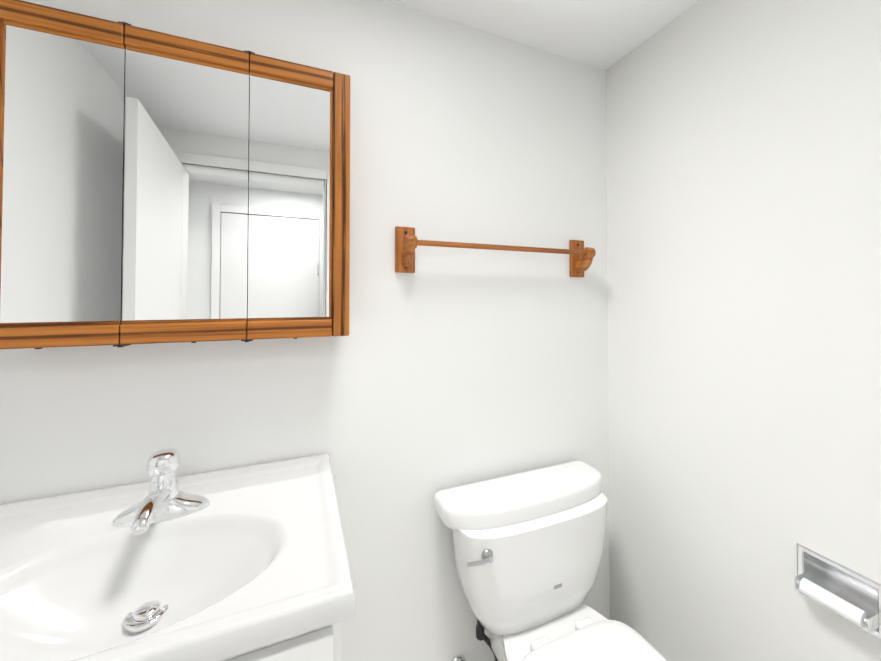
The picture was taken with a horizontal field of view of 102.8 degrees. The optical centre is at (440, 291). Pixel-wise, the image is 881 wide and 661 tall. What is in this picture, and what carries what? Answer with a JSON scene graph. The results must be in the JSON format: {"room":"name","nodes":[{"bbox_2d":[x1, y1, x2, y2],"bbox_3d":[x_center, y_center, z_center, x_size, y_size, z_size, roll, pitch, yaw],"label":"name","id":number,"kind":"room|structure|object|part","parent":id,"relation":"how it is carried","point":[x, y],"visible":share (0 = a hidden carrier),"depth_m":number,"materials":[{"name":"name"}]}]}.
{"room":"bathroom","nodes":[
{"label":"bathroom","id":0,"kind":"room"},
{"bbox_2d":[0,0,609,660],"bbox_3d":[-0.224,0.214,1.095,2.080,2.210,0.110,0,-1,-22],"label":"wall","id":1,"kind":"structure","parent":0,"point":[412,394],"depth_m":1.08,"materials":[{"name":"paint"}]},
{"bbox_2d":[0,0,349,348],"bbox_3d":[-0.582,-0.226,0.835,0.702,0.690,0.119,0,-1,-22],"label":"upper cabinet","id":2,"kind":"object","parent":1,"relation":"attached to","point":[157,187],"visible":1,"depth_m":0.77,"materials":[{"name":"brown wood"}]},
{"bbox_2d":[395,226,595,277],"bbox_3d":[0.217,-0.127,1.171,0.734,0.140,0.086,0,-1,-22],"label":"towel rail","id":3,"kind":"object","parent":1,"relation":"attached to","point":[407,241],"visible":1,"depth_m":1.09,"materials":[{"name":"brown wood"}]},
{"bbox_3d":[0.231,-0.142,1.152,0.692,0.017,0.017,0,-1,-22],"label":"rod","id":4,"kind":"part","parent":3,"relation":"part of","materials":[{"name":"brown wood"}]},
{"bbox_2d":[386,0,698,69],"bbox_3d":[0.462,-0.951,-0.065,2.480,0.080,2.810,0,-1,-22],"label":"ceiling","id":5,"kind":"structure","parent":0,"point":[604,34],"depth_m":1.15,"materials":[{"name":"paint"}]},
{"bbox_2d":[606,0,880,660],"bbox_3d":[1.000,0.207,0.684,0.110,2.210,1.560,0,-1,-22],"label":"wall","id":6,"kind":"structure","parent":0,"point":[743,160],"depth_m":0.96,"materials":[{"name":"paint"}]},
{"bbox_2d":[794,543,880,639],"bbox_3d":[0.901,0.669,0.793,0.108,0.116,0.142,0,-1,-22],"label":"paper holder","id":7,"kind":"object","parent":6,"relation":"attached to","point":[849,595],"visible":1,"depth_m":0.80,"materials":[{"name":"silver metal"}]},
{"bbox_2d":[806,553,877,595],"bbox_3d":[0.917,0.645,0.799,0.045,0.039,0.114,0,-1,-22],"label":"hood","id":8,"kind":"object","parent":7,"relation":"attached to","point":[813,560],"depth_m":0.80,"materials":[{"name":"silver metal"}]},
{"bbox_3d":[0.462,1.339,-0.104,2.480,0.080,2.810,0,-1,-22],"label":"floor","id":9,"kind":"structure","parent":0,"visible":0},
{"bbox_2d":[0,448,354,660],"bbox_3d":[-0.583,0.820,0.601,0.785,0.982,0.514,0,-1,-22],"label":"bathroom vanity","id":10,"kind":"object","parent":9,"relation":"on","point":[242,563],"visible":1,"depth_m":0.63,"materials":[{"name":"white ceramic"}]},
{"bbox_2d":[112,448,209,535],"bbox_3d":[-0.558,0.395,0.688,0.164,0.130,0.155,0,-1,-22],"label":"faucet","id":11,"kind":"object","parent":10,"relation":"on","point":[165,506],"depth_m":0.71,"materials":[{"name":"silver metal"}]},
{"bbox_2d":[434,460,666,660],"bbox_3d":[0.372,0.962,0.871,0.584,0.708,0.717,0,-1,-22],"label":"toilet","id":12,"kind":"object","parent":9,"relation":"on","point":[528,548],"visible":1,"depth_m":0.99,"materials":[{"name":"white ceramic"}]},
{"bbox_3d":[0.106,0.704,0.921,0.083,0.034,0.024,0,-1,-22],"label":"lever","id":13,"kind":"part","parent":12,"relation":"part of","materials":[{"name":"silver metal"}]},
{"bbox_3d":[0.277,0.642,1.114,0.584,0.061,0.168,0,-1,-22],"label":"lid","id":14,"kind":"part","parent":12,"relation":"part of","materials":[{"name":"white ceramic"}]},
{"bbox_3d":[0.285,0.829,1.090,0.518,0.329,0.197,0,-1,-22],"label":"tank","id":15,"kind":"part","parent":12,"relation":"part of","materials":[{"name":"white ceramic"}]},
{"bbox_3d":[0.418,0.935,0.756,0.376,0.040,0.468,0,-1,-22],"label":"seat","id":16,"kind":"part","parent":12,"relation":"part of","materials":[{"name":"white plastic"}]}
]}

